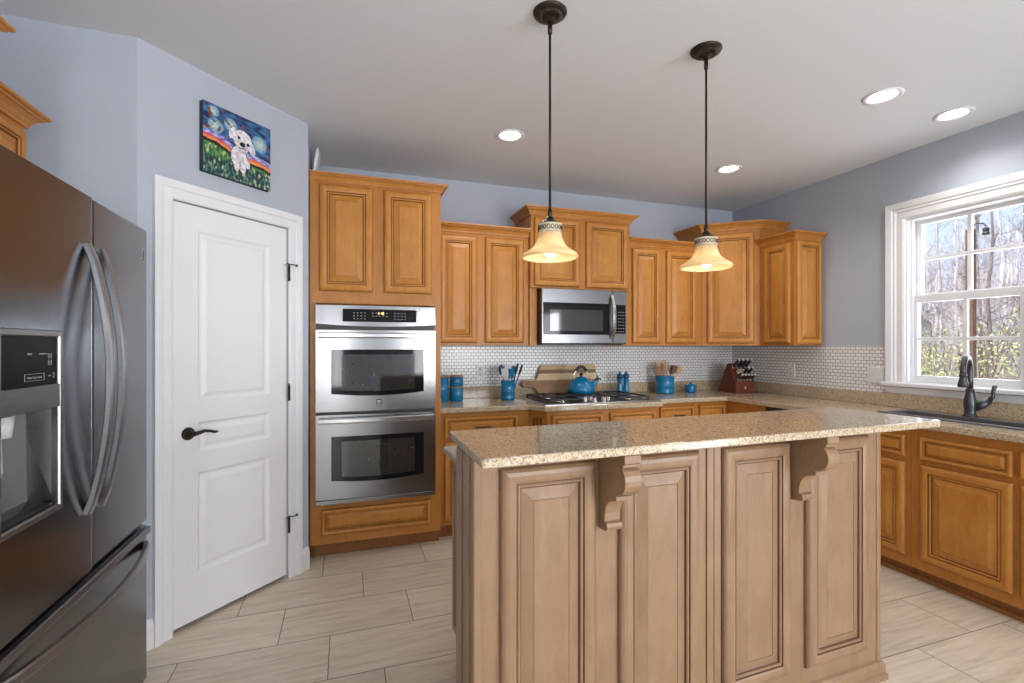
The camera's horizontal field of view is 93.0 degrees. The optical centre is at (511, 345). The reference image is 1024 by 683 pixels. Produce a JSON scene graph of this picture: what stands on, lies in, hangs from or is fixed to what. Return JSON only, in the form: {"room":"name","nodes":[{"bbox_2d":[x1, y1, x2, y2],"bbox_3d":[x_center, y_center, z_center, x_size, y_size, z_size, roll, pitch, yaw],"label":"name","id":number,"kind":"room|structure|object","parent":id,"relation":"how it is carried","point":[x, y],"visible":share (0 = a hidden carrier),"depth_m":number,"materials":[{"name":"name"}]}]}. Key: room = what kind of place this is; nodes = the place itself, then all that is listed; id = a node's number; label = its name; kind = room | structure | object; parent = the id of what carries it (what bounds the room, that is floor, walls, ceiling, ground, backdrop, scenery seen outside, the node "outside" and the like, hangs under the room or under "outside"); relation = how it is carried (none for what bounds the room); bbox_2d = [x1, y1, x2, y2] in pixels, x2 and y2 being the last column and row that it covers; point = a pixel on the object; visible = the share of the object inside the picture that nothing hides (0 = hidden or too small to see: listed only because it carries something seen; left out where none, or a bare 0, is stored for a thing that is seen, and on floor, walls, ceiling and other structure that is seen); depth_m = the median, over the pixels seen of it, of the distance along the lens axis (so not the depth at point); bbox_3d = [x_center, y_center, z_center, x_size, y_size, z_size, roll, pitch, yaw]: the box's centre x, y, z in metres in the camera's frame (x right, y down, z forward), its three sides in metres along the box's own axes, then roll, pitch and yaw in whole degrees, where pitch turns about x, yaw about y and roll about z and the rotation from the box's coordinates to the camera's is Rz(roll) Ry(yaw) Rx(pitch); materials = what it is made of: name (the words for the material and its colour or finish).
{"room":"kitchen","nodes":[
{"label":"kitchen","id":0,"kind":"room"},
{"bbox_2d":[0,14,136,224],"bbox_3d":[-1.979,-0.001,2.110,0.622,2.745,0.100,0,0,-19],"label":"wall","id":1,"kind":"structure","parent":0,"point":[83,80],"depth_m":2.10,"materials":[{"name":"blue paint"}]},
{"bbox_2d":[137,38,307,619],"bbox_3d":[-1.510,-0.001,2.606,0.100,2.745,0.936,0,0,26],"label":"wall","id":2,"kind":"structure","parent":0,"point":[170,90],"depth_m":2.36,"materials":[{"name":"blue paint"}]},
{"bbox_2d":[146,617,153,651],"bbox_3d":[-1.648,1.304,2.187,0.016,0.135,0.060,0,0,26],"label":"baseboard","id":3,"kind":"structure","parent":2,"relation":"attached to","point":[149,622],"depth_m":2.20,"materials":[{"name":"white paint"}]},
{"bbox_2d":[152,174,302,647],"bbox_3d":[-1.464,0.295,2.585,0.102,2.153,0.815,0,0,26],"label":"door","id":4,"kind":"structure","parent":2,"relation":"in","point":[219,280],"depth_m":2.51,"materials":[{"name":"white paint"}]},
{"bbox_2d":[199,99,269,191],"bbox_3d":[-1.454,-1.042,2.570,0.030,0.348,0.376,0,0,26],"label":"canvas painting","id":5,"kind":"object","parent":2,"relation":"attached to","point":[233,147],"visible":1,"depth_m":2.54},
{"bbox_2d":[303,546,309,571],"bbox_3d":[-1.267,1.304,2.976,0.016,0.135,0.058,0,0,26],"label":"baseboard","id":6,"kind":"structure","parent":2,"relation":"attached to","point":[306,552],"depth_m":2.98,"materials":[{"name":"white paint"}]},
{"bbox_2d":[308,127,313,552],"bbox_3d":[-1.425,-0.001,3.329,0.100,2.745,0.718,0,0,-19],"label":"wall","id":7,"kind":"structure","parent":0,"point":[310,152],"depth_m":3.13,"materials":[{"name":"blue paint"}]},
{"bbox_2d":[0,0,1023,211],"bbox_3d":[1.169,-1.423,0.120,5.490,0.100,8.670,0,0,-19],"label":"ceiling","id":8,"kind":"structure","parent":0,"point":[420,88],"depth_m":2.49,"materials":[{"name":"paint"}]},
{"bbox_2d":[496,129,524,141],"bbox_3d":[-0.011,-1.369,3.167,0.188,0.008,0.188,0,0,-19],"label":"recessed light","id":9,"kind":"object","parent":8,"relation":"in","point":[507,135],"visible":1,"depth_m":3.17,"materials":[{"name":"white paint"}]},
{"bbox_2d":[522,0,577,262],"bbox_3d":[0.156,-0.866,1.998,0.230,1.012,0.230,0,0,-19],"label":"pendant light","id":10,"kind":"object","parent":8,"relation":"hanging from","point":[549,247],"visible":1,"depth_m":1.97,"materials":[{"name":"beige glass"}]},
{"bbox_2d":[680,41,732,271],"bbox_3d":[0.900,-0.866,2.254,0.230,1.012,0.230,0,0,-19],"label":"pendant light","id":11,"kind":"object","parent":8,"relation":"hanging from","point":[706,257],"visible":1,"depth_m":2.23,"materials":[{"name":"beige glass"}]},
{"bbox_2d":[716,164,741,173],"bbox_3d":[1.680,-1.369,3.767,0.188,0.008,0.188,0,0,-19],"label":"recessed light","id":12,"kind":"object","parent":8,"relation":"in","point":[732,168],"visible":1,"depth_m":3.76,"materials":[{"name":"white paint"}]},
{"bbox_2d":[862,87,904,104],"bbox_3d":[2.035,-1.369,2.668,0.188,0.008,0.188,0,0,-19],"label":"recessed light","id":13,"kind":"object","parent":8,"relation":"in","point":[884,95],"visible":1,"depth_m":2.66,"materials":[{"name":"white paint"}]},
{"bbox_2d":[933,106,975,121],"bbox_3d":[2.614,-1.369,2.877,0.188,0.008,0.188,0,0,-19],"label":"recessed light","id":14,"kind":"object","parent":8,"relation":"in","point":[960,112],"visible":1,"depth_m":2.87,"materials":[{"name":"white paint"}]},
{"bbox_2d":[319,166,731,386],"bbox_3d":[-0.219,-0.001,4.174,5.490,2.745,0.100,0,0,-19],"label":"wall","id":15,"kind":"structure","parent":0,"point":[464,202],"depth_m":4.26,"materials":[{"name":"blue paint"}]},
{"bbox_2d":[441,221,530,345],"bbox_3d":[-0.272,-0.465,3.889,0.759,0.922,0.394,0,0,-19],"label":"upper cabinet","id":16,"kind":"object","parent":15,"relation":"attached to","point":[484,272],"visible":0.8,"depth_m":3.75,"materials":[{"name":"brown wood"}]},
{"bbox_2d":[510,204,639,345],"bbox_3d":[0.525,-0.552,4.140,1.025,1.097,0.434,0,0,-19],"label":"upper cabinet","id":17,"kind":"object","parent":15,"relation":"attached to","point":[600,240],"visible":0.76,"depth_m":3.99,"materials":[{"name":"brown wood"}]},
{"bbox_2d":[537,288,625,344],"bbox_3d":[0.535,-0.233,4.111,0.765,0.446,0.488,0,0,-19],"label":"microwave","id":18,"kind":"object","parent":15,"relation":"attached to","point":[564,316],"visible":0.98,"depth_m":3.92,"materials":[{"name":"silver metal"}]},
{"bbox_2d":[441,346,731,386],"bbox_3d":[0.777,0.169,4.460,3.110,0.342,0.004,0,0,-19],"label":"backsplash","id":19,"kind":"structure","parent":15,"relation":"attached to","point":[608,361],"depth_m":4.43,"materials":[{"name":"tile"}]},
{"bbox_2d":[476,365,484,378],"bbox_3d":[-0.266,0.217,4.096,0.072,0.116,0.009,0,0,-19],"label":"wall outlet","id":20,"kind":"object","parent":19,"relation":"attached to","point":[480,369],"visible":1,"depth_m":4.09,"materials":[{"name":"white plastic"}]},
{"bbox_2d":[640,363,646,375],"bbox_3d":[1.248,0.222,4.614,0.072,0.116,0.009,0,0,-19],"label":"wall outlet","id":21,"kind":"object","parent":19,"relation":"attached to","point":[643,366],"visible":1,"depth_m":4.61,"materials":[{"name":"white plastic"}]},
{"bbox_2d":[701,362,706,373],"bbox_3d":[1.915,0.222,4.842,0.072,0.116,0.009,0,0,-19],"label":"wall outlet","id":22,"kind":"object","parent":19,"relation":"attached to","point":[703,364],"visible":1,"depth_m":4.84,"materials":[{"name":"white plastic"}]},
{"bbox_2d":[629,237,700,345],"bbox_3d":[1.315,-0.465,4.432,0.772,0.922,0.394,0,0,-19],"label":"upper cabinet","id":23,"kind":"object","parent":15,"relation":"attached to","point":[664,299],"visible":0.83,"depth_m":4.29,"materials":[{"name":"brown wood"}]},
{"bbox_2d":[673,219,790,345],"bbox_3d":[2.018,-0.550,4.515,0.724,1.092,0.692,0,0,-19],"label":"upper cabinet","id":24,"kind":"object","parent":15,"relation":"attached to","point":[730,298],"visible":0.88,"depth_m":4.32,"materials":[{"name":"brown wood"}]},
{"bbox_2d":[143,536,1023,682],"bbox_3d":[1.169,1.422,0.120,5.490,0.100,8.670,0,0,-19],"label":"floor","id":25,"kind":"structure","parent":0,"point":[380,615],"depth_m":2.33,"materials":[{"name":"tile"}]},
{"bbox_2d":[0,144,150,682],"bbox_3d":[-1.624,0.455,1.402,0.816,1.835,0.920,0,0,-19],"label":"refrigerator","id":26,"kind":"object","parent":25,"relation":"on","point":[74,546],"visible":1,"depth_m":1.40,"materials":[{"name":"grey metal"}]},
{"bbox_2d":[309,170,448,556],"bbox_3d":[-0.960,0.134,3.506,0.884,2.476,0.682,0,0,-19],"label":"tall cabinet","id":27,"kind":"object","parent":25,"relation":"on","point":[374,240],"visible":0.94,"depth_m":3.21,"materials":[{"name":"brown wood"}]},
{"bbox_2d":[313,147,319,170],"bbox_3d":[-1.307,-1.191,3.252,0.045,0.260,0.262,0,0,-19],"label":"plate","id":28,"kind":"object","parent":27,"relation":"on","point":[317,155],"visible":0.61,"depth_m":3.16,"materials":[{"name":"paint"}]},
{"bbox_2d":[316,303,434,505],"bbox_3d":[-0.968,0.367,3.442,0.754,1.281,0.690,0,0,-19],"label":"double oven","id":29,"kind":"object","parent":27,"relation":"in","point":[375,363],"visible":1,"depth_m":3.15,"materials":[{"name":"silver metal"}]},
{"bbox_2d":[439,410,528,536],"bbox_3d":[-0.276,0.924,3.774,0.677,0.896,0.600,0,0,-19],"label":"base cabinet","id":30,"kind":"object","parent":25,"relation":"on","point":[515,418],"visible":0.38,"depth_m":3.46,"materials":[{"name":"brown wood"}]},
{"bbox_2d":[441,380,1023,443],"bbox_3d":[1.263,0.407,3.048,3.114,0.135,2.989,0,0,-19],"label":"countertop","id":31,"kind":"structure","parent":30,"relation":"on","point":[775,395],"depth_m":3.70,"materials":[{"name":"beige stone"}]},
{"bbox_2d":[441,375,447,401],"bbox_3d":[-0.553,0.336,3.827,0.106,0.202,0.106,0,0,-19],"label":"canister","id":32,"kind":"object","parent":31,"relation":"on","point":[444,379],"visible":0.59,"depth_m":3.78,"materials":[{"name":"blue ceramic"}]},
{"bbox_2d":[450,386,462,400],"bbox_3d":[-0.443,0.379,3.881,0.106,0.116,0.106,0,0,-19],"label":"canister","id":33,"kind":"object","parent":31,"relation":"on","point":[456,393],"visible":0.88,"depth_m":3.83,"materials":[{"name":"blue ceramic"}]},
{"bbox_2d":[450,375,462,386],"bbox_3d":[-0.443,0.277,3.881,0.106,0.086,0.106,0,0,-19],"label":"canister","id":34,"kind":"object","parent":33,"relation":"on","point":[455,380],"visible":1,"depth_m":3.84,"materials":[{"name":"blue ceramic"}]},
{"bbox_2d":[501,364,522,399],"bbox_3d":[-0.005,0.293,3.973,0.181,0.288,0.120,0,0,-19],"label":"crock","id":35,"kind":"object","parent":31,"relation":"on","point":[507,387],"depth_m":3.92,"materials":[{"name":"blue ceramic"}]},
{"bbox_2d":[501,368,508,380],"bbox_3d":[-0.058,0.299,3.936,0.060,0.245,0.026,0,0,-4],"label":"spatula","id":36,"kind":"object","parent":35,"relation":"in","point":[504,371],"visible":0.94,"depth_m":3.93,"materials":[{"name":"grey plastic"}]},
{"bbox_2d":[508,369,514,380],"bbox_3d":[-0.005,0.302,3.940,0.060,0.239,0.026,0,0,16],"label":"spatula","id":37,"kind":"object","parent":35,"relation":"in","point":[510,371],"visible":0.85,"depth_m":3.93,"materials":[{"name":"blue plastic"}]},
{"bbox_2d":[521,364,597,395],"bbox_3d":[0.423,0.303,4.285,0.721,0.271,0.073,0,0,-19],"label":"cutting board","id":38,"kind":"object","parent":31,"relation":"on","point":[550,378],"visible":0.83,"depth_m":4.27,"materials":[{"name":"brown wood"}]},
{"bbox_2d":[521,391,655,405],"bbox_3d":[0.608,0.413,3.953,0.955,0.046,0.535,0,0,-19],"label":"cooktop","id":39,"kind":"object","parent":31,"relation":"in","point":[564,398],"visible":0.94,"depth_m":3.84,"materials":[{"name":"metal"}]},
{"bbox_2d":[568,365,601,393],"bbox_3d":[0.586,0.277,4.067,0.242,0.233,0.226,0,0,44],"label":"kettle","id":40,"kind":"object","parent":39,"relation":"on","point":[579,385],"visible":1,"depth_m":4.01,"materials":[{"name":"blue metal"}]},
{"bbox_2d":[616,371,622,393],"bbox_3d":[0.966,0.331,4.347,0.068,0.212,0.068,0,0,-19],"label":"pepper mill","id":41,"kind":"object","parent":31,"relation":"on","point":[619,375],"visible":0.88,"depth_m":4.33,"materials":[{"name":"blue ceramic"}]},
{"bbox_2d":[623,371,629,391],"bbox_3d":[1.026,0.331,4.368,0.068,0.212,0.068,0,0,-19],"label":"pepper mill","id":42,"kind":"object","parent":31,"relation":"on","point":[625,375],"visible":0.87,"depth_m":4.35,"materials":[{"name":"blue ceramic"}]},
{"bbox_2d":[655,375,674,393],"bbox_3d":[1.413,0.356,4.500,0.176,0.160,0.176,0,0,-19],"label":"crock","id":43,"kind":"object","parent":31,"relation":"on","point":[663,384],"visible":0.97,"depth_m":4.43,"materials":[{"name":"blue ceramic"}]},
{"bbox_2d":[655,366,661,375],"bbox_3d":[1.353,0.303,4.485,0.061,0.237,0.021,0,0,21],"label":"wooden spatula","id":44,"kind":"object","parent":43,"relation":"in","point":[658,369],"visible":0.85,"depth_m":4.48,"materials":[{"name":"brown wood"}]},
{"bbox_2d":[674,366,681,380],"bbox_3d":[1.501,0.301,4.469,0.125,0.245,0.014,0,0,22],"label":"wooden spoon","id":45,"kind":"object","parent":43,"relation":"in","point":[679,368],"visible":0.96,"depth_m":4.45,"materials":[{"name":"brown wood"}]},
{"bbox_2d":[684,382,696,392],"bbox_3d":[1.688,0.387,4.594,0.108,0.099,0.108,0,0,-19],"label":"lidded jar","id":46,"kind":"object","parent":31,"relation":"on","point":[690,388],"visible":1,"depth_m":4.55,"materials":[{"name":"blue ceramic"}]},
{"bbox_2d":[719,363,753,392],"bbox_3d":[2.131,0.300,4.617,0.189,0.273,0.277,0,0,-9],"label":"knife block","id":47,"kind":"object","parent":31,"relation":"on","point":[729,382],"visible":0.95,"depth_m":4.53,"materials":[{"name":"brown wood"}]},
{"bbox_2d":[878,409,1023,430],"bbox_3d":[2.671,0.532,2.873,0.315,0.210,0.785,0,0,-19],"label":"sink","id":48,"kind":"object","parent":31,"relation":"in","point":[999,423],"visible":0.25,"depth_m":2.90,"materials":[{"name":"grey metal"}]},
{"bbox_2d":[957,355,996,416],"bbox_3d":[2.735,0.239,2.904,0.281,0.375,0.123,0,0,-16],"label":"faucet","id":49,"kind":"object","parent":31,"relation":"on","point":[970,405],"visible":1,"depth_m":2.91,"materials":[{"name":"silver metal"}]},
{"bbox_2d":[529,407,657,425],"bbox_3d":[0.594,0.924,4.006,1.117,0.896,0.724,0,0,-19],"label":"base cabinet","id":50,"kind":"object","parent":25,"relation":"on","point":[536,418],"visible":0.17,"depth_m":3.64,"materials":[{"name":"brown wood"}]},
{"bbox_2d":[452,432,887,682],"bbox_3d":[0.610,0.845,1.962,1.782,1.054,0.855,0,0,-20],"label":"kitchen island","id":51,"kind":"object","parent":25,"relation":"on","point":[751,563],"visible":0.84,"depth_m":1.63,"materials":[{"name":"brown wood"}]},
{"bbox_2d":[443,445,457,463],"bbox_3d":[0.556,0.450,2.151,1.632,0.030,0.534,0,0,-20],"label":"countertop","id":52,"kind":"structure","parent":51,"relation":"on","point":[450,451],"depth_m":2.02,"materials":[{"name":"beige stone"}]},
{"bbox_2d":[658,402,694,417],"bbox_3d":[1.292,0.924,4.311,0.398,0.896,0.600,0,0,-19],"label":"base cabinet","id":53,"kind":"object","parent":25,"relation":"on","point":[673,409],"visible":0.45,"depth_m":4.06,"materials":[{"name":"brown wood"}]},
{"bbox_2d":[695,401,766,415],"bbox_3d":[1.973,0.924,4.348,0.910,0.896,0.970,0,0,-19],"label":"base cabinet","id":54,"kind":"object","parent":25,"relation":"on","point":[717,407],"visible":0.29,"depth_m":4.15,"materials":[{"name":"brown wood"}]},
{"bbox_2d":[765,407,785,410],"bbox_3d":[2.357,0.875,3.645,0.650,0.795,0.590,0,0,-19],"label":"dishwasher","id":55,"kind":"object","parent":25,"relation":"on","point":[767,408],"visible":0.11,"depth_m":3.78,"materials":[{"name":"black plastic"}]},
{"bbox_2d":[881,430,915,577],"bbox_3d":[2.544,0.924,3.161,0.610,0.896,0.437,0,0,-19],"label":"base cabinet","id":56,"kind":"object","parent":25,"relation":"on","point":[895,445],"visible":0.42,"depth_m":2.93,"materials":[{"name":"brown wood"}]},
{"bbox_2d":[911,429,1023,622],"bbox_3d":[2.772,0.924,2.497,0.610,0.896,0.960,0,0,-19],"label":"base cabinet","id":57,"kind":"object","parent":25,"relation":"on","point":[967,492],"visible":0.98,"depth_m":2.58,"materials":[{"name":"brown wood"}]},
{"bbox_2d":[450,407,940,468],"bbox_3d":[0.732,0.305,1.788,1.892,0.026,0.446,0,0,-20],"label":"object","id":58,"kind":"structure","parent":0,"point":[525,445],"depth_m":1.62,"materials":[{"name":"beige stone"}]},
{"bbox_2d":[732,111,1023,402],"bbox_3d":[3.695,-0.001,0.985,0.150,2.745,8.470,0,0,-19],"label":"wall","id":59,"kind":"structure","parent":0,"point":[849,206],"depth_m":3.68,"materials":[{"name":"blue paint"}]},
{"bbox_2d":[755,229,827,345],"bbox_3d":[2.353,-0.465,4.109,0.354,0.922,0.405,0,0,-19],"label":"upper cabinet","id":60,"kind":"object","parent":59,"relation":"attached to","point":[790,261],"visible":1,"depth_m":3.99,"materials":[{"name":"brown wood"}]},
{"bbox_2d":[732,346,885,391],"bbox_3d":[2.493,0.169,4.257,0.004,0.342,1.490,0,0,-19],"label":"backsplash","id":61,"kind":"structure","parent":59,"relation":"attached to","point":[841,367],"depth_m":4.06,"materials":[{"name":"tile"}]},
{"bbox_2d":[788,364,794,376],"bbox_3d":[2.470,0.217,4.302,0.009,0.116,0.072,0,0,-19],"label":"wall outlet","id":62,"kind":"object","parent":61,"relation":"attached to","point":[791,367],"visible":1,"depth_m":4.29,"materials":[{"name":"white plastic"}]},
{"bbox_2d":[868,367,883,382],"bbox_3d":[2.705,0.217,3.616,0.010,0.116,0.118,0,0,-19],"label":"switch plate","id":63,"kind":"object","parent":61,"relation":"attached to","point":[875,374],"visible":0.95,"depth_m":3.62,"materials":[{"name":"white plastic"}]},
{"bbox_2d":[881,171,1023,403],"bbox_3d":[2.923,-0.337,3.139,0.195,1.352,0.915,0,0,-19],"label":"window","id":64,"kind":"structure","parent":59,"relation":"in","point":[905,222],"depth_m":3.32,"materials":[{"name":"white paint"}]},
{"bbox_3d":[-1.381,0.000,-0.753,0.100,2.745,8.470,0,0,-19],"label":"wall","id":65,"kind":"structure","parent":0,"visible":0},
{"bbox_2d":[0,16,15,32],"bbox_3d":[-1.772,-0.810,1.169,0.395,0.605,1.020,0,0,-19],"label":"upper cabinet","id":66,"kind":"object","parent":65,"relation":"attached to","point":[5,26],"visible":1,"depth_m":1.68,"materials":[{"name":"brown wood"}]},
{"bbox_2d":[0,81,51,158],"bbox_3d":[-1.973,-0.705,1.726,0.395,0.393,0.325,0,0,-19],"label":"upper cabinet","id":67,"kind":"object","parent":65,"relation":"attached to","point":[17,114],"visible":0.5,"depth_m":1.78,"materials":[{"name":"brown wood"}]},
{"label":"outside","id":68,"kind":"structure","parent":0,"visible":0},
{"bbox_2d":[921,344,1019,379],"bbox_3d":[31.638,1.122,37.257,76.000,2.790,120.000,0,0,-19],"label":"ground","id":69,"kind":"structure","parent":68,"point":[1013,377],"depth_m":32.24,"materials":[{"name":"green soil"}]},
{"bbox_2d":[921,341,940,375],"bbox_3d":[16.524,0.763,19.713,1.805,2.470,2.215,0,0,12],"label":"shrub","id":70,"kind":"object","parent":69,"relation":"on","point":[923,367],"visible":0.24,"depth_m":19.58,"materials":[{"name":"green plant"}]},
{"bbox_2d":[921,270,949,342],"bbox_3d":[22.701,-1.839,27.541,3.829,7.172,3.410,0,0,-6],"label":"bare tree","id":71,"kind":"object","parent":69,"relation":"on","point":[930,270],"visible":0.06,"depth_m":27.34,"materials":[{"name":"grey plant"}]},
{"bbox_2d":[926,241,945,354],"bbox_3d":[40.751,-4.561,47.675,3.612,11.544,2.790,0,0,10],"label":"bare tree","id":72,"kind":"object","parent":69,"relation":"on","point":[930,241],"visible":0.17,"depth_m":47.36,"materials":[{"name":"grey plant"}]},
{"bbox_2d":[921,249,952,315],"bbox_3d":[25.339,-3.912,30.514,3.892,11.308,3.657,0,0,7],"label":"bare tree","id":73,"kind":"object","parent":69,"relation":"on","point":[940,249],"visible":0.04,"depth_m":29.64,"materials":[{"name":"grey plant"}]},
{"bbox_2d":[921,253,953,361],"bbox_3d":[30.802,-3.123,36.327,4.331,9.109,4.862,0,0,15],"label":"bare tree","id":74,"kind":"object","parent":69,"relation":"on","point":[931,253],"visible":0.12,"depth_m":36.24,"materials":[{"name":"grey plant"}]},
{"bbox_2d":[923,253,961,341],"bbox_3d":[28.119,-2.187,31.933,3.743,7.873,4.202,0,0,21],"label":"bare tree","id":75,"kind":"object","parent":69,"relation":"on","point":[927,253],"visible":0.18,"depth_m":32.05,"materials":[{"name":"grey plant"}]},
{"bbox_2d":[931,231,964,356],"bbox_3d":[35.465,-4.380,38.673,3.591,11.104,3.822,0,0,-41],"label":"bare tree","id":76,"kind":"object","parent":69,"relation":"on","point":[963,231],"visible":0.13,"depth_m":38.71,"materials":[{"name":"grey plant"}]},
{"bbox_2d":[921,323,982,376],"bbox_3d":[15.619,0.518,18.320,2.961,3.065,2.399,0,0,38],"label":"shrub","id":77,"kind":"object","parent":69,"relation":"on","point":[936,349],"visible":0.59,"depth_m":18.00,"materials":[{"name":"green plant"}]},
{"bbox_2d":[921,233,984,358],"bbox_3d":[23.012,-2.307,26.189,4.195,8.352,4.073,0,0,-37],"label":"bare tree","id":78,"kind":"object","parent":69,"relation":"on","point":[930,233],"visible":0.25,"depth_m":25.83,"materials":[{"name":"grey plant"}]},
{"bbox_2d":[921,239,989,359],"bbox_3d":[15.097,-1.688,18.646,3.782,7.954,4.246,0,0,5],"label":"bare tree","id":79,"kind":"object","parent":69,"relation":"on","point":[935,239],"visible":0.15,"depth_m":17.64,"materials":[{"name":"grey plant"}]},
{"bbox_2d":[921,220,996,375],"bbox_3d":[18.624,-3.060,21.163,4.844,10.267,3.600,0,0,-42],"label":"bare tree","id":80,"kind":"object","parent":69,"relation":"on","point":[939,281],"visible":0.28,"depth_m":21.38,"materials":[{"name":"grey plant"}]},
{"bbox_2d":[929,218,990,376],"bbox_3d":[23.053,-2.777,25.067,2.223,9.201,2.879,0,0,-3],"label":"bare tree","id":81,"kind":"object","parent":69,"relation":"on","point":[958,240],"visible":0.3,"depth_m":24.93,"materials":[{"name":"grey plant"}]},
{"bbox_2d":[928,226,998,370],"bbox_3d":[27.520,-2.785,29.380,4.327,9.101,4.858,0,0,28],"label":"bare tree","id":82,"kind":"object","parent":69,"relation":"on","point":[948,226],"visible":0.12,"depth_m":29.47,"materials":[{"name":"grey plant"}]},
{"bbox_2d":[921,342,1014,378],"bbox_3d":[13.241,0.975,14.356,2.005,2.223,1.615,0,0,10],"label":"shrub","id":83,"kind":"object","parent":69,"relation":"on","point":[942,370],"visible":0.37,"depth_m":14.49,"materials":[{"name":"green plant"}]},
{"bbox_2d":[936,236,999,346],"bbox_3d":[25.019,-2.429,26.780,3.910,8.288,2.906,0,0,-36],"label":"bare tree","id":84,"kind":"object","parent":69,"relation":"on","point":[978,236],"visible":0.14,"depth_m":26.69,"materials":[{"name":"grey plant"}]},
{"bbox_2d":[921,210,1017,359],"bbox_3d":[18.088,-2.029,20.340,4.086,8.378,4.208,0,0,-36],"label":"bare tree","id":85,"kind":"object","parent":69,"relation":"on","point":[958,224],"visible":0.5,"depth_m":20.02,"materials":[{"name":"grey plant"}]},
{"bbox_2d":[921,212,1023,373],"bbox_3d":[18.016,-2.562,18.670,4.514,9.567,3.354,0,0,27],"label":"bare tree","id":86,"kind":"object","parent":69,"relation":"on","point":[974,216],"visible":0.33,"depth_m":18.66,"materials":[{"name":"grey plant"}]},
{"bbox_2d":[927,210,1022,378],"bbox_3d":[19.605,-2.715,19.772,3.309,9.615,3.109,0,0,-8],"label":"bare tree","id":87,"kind":"object","parent":69,"relation":"on","point":[1002,264],"visible":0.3,"depth_m":19.33,"materials":[{"name":"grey plant"}]},
{"bbox_2d":[965,223,986,377],"bbox_3d":[5.059,0.555,5.292,0.070,3.790,0.175,0,0,-19],"label":"timber post","id":88,"kind":"object","parent":69,"relation":"on","point":[972,302],"visible":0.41,"depth_m":5.31,"materials":[{"name":"brown wood"}]},
{"bbox_2d":[982,227,989,234],"bbox_3d":[5.085,-1.242,5.214,0.068,0.098,0.068,0,0,-19],"label":"bird feeder","id":89,"kind":"object","parent":88,"relation":"hanging from","point":[986,229],"visible":1,"depth_m":5.20,"materials":[{"name":"black plastic"}]},
{"bbox_2d":[937,205,1023,359],"bbox_3d":[16.915,-2.084,16.238,4.686,8.778,4.174,0,0,-34],"label":"bare tree","id":90,"kind":"object","parent":69,"relation":"on","point":[1001,282],"visible":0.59,"depth_m":16.20,"materials":[{"name":"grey plant"}]},
{"bbox_2d":[944,262,1016,377],"bbox_3d":[22.799,-1.329,23.408,3.100,6.356,3.192,0,0,18],"label":"bare tree","id":91,"kind":"object","parent":69,"relation":"on","point":[993,262],"visible":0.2,"depth_m":23.71,"materials":[{"name":"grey plant"}]},
{"bbox_2d":[940,213,1023,371],"bbox_3d":[26.921,-4.831,28.537,4.268,13.059,3.568,0,0,-30],"label":"bare tree","id":92,"kind":"object","parent":69,"relation":"on","point":[977,215],"visible":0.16,"depth_m":28.23,"materials":[{"name":"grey plant"}]},
{"bbox_2d":[941,213,1023,375],"bbox_3d":[22.520,-2.105,22.508,3.968,8.137,4.087,0,0,-21],"label":"bare tree","id":93,"kind":"object","parent":69,"relation":"on","point":[1008,268],"visible":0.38,"depth_m":22.12,"materials":[{"name":"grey plant"}]},
{"bbox_2d":[948,305,1019,379],"bbox_3d":[18.634,0.209,18.799,2.518,3.458,3.109,0,0,-19],"label":"shrub","id":94,"kind":"object","parent":69,"relation":"on","point":[981,325],"visible":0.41,"depth_m":18.80,"materials":[{"name":"green plant"}]},
{"bbox_2d":[945,206,1023,378],"bbox_3d":[16.878,-2.155,16.785,4.746,8.892,4.228,0,0,18],"label":"bare tree","id":95,"kind":"object","parent":69,"relation":"on","point":[990,352],"visible":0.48,"depth_m":17.05,"materials":[{"name":"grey plant"}]},
{"bbox_2d":[952,207,1023,364],"bbox_3d":[23.384,-2.555,23.213,4.465,8.889,4.335,0,0,6],"label":"bare tree","id":96,"kind":"object","parent":69,"relation":"on","point":[1016,235],"visible":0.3,"depth_m":23.17,"materials":[{"name":"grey plant"}]},
{"bbox_2d":[962,223,1021,360],"bbox_3d":[34.051,-3.942,35.023,4.999,10.595,3.715,0,0,-24],"label":"bare tree","id":97,"kind":"object","parent":69,"relation":"on","point":[985,223],"visible":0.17,"depth_m":34.75,"materials":[{"name":"grey plant"}]},
{"bbox_2d":[977,296,1019,373],"bbox_3d":[19.857,-0.112,18.488,3.947,4.086,3.200,0,0,26],"label":"shrub","id":98,"kind":"object","parent":69,"relation":"on","point":[1015,296],"visible":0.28,"depth_m":18.35,"materials":[{"name":"green plant"}]},
{"bbox_2d":[981,323,1019,379],"bbox_3d":[14.315,0.661,13.173,2.554,2.841,2.068,0,0,40],"label":"shrub","id":99,"kind":"object","parent":69,"relation":"on","point":[1015,352],"visible":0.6,"depth_m":13.69,"materials":[{"name":"green plant"}]},
{"bbox_2d":[990,260,1019,362],"bbox_3d":[33.701,-2.366,32.975,3.523,7.466,2.618,0,0,-18],"label":"bare tree","id":100,"kind":"object","parent":69,"relation":"on","point":[1007,358],"visible":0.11,"depth_m":33.13,"materials":[{"name":"grey plant"}]},
{"bbox_2d":[989,220,1023,368],"bbox_3d":[30.661,-3.081,29.008,3.034,9.381,3.229,0,0,27],"label":"bare tree","id":101,"kind":"object","parent":69,"relation":"on","point":[1016,262],"visible":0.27,"depth_m":29.27,"materials":[{"name":"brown plant"}]},
{"bbox_2d":[996,229,1023,354],"bbox_3d":[17.451,-2.622,15.119,4.665,9.887,3.467,0,0,-22],"label":"bare tree","id":102,"kind":"object","parent":69,"relation":"on","point":[1013,229],"visible":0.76,"depth_m":16.26,"materials":[{"name":"grey plant"}]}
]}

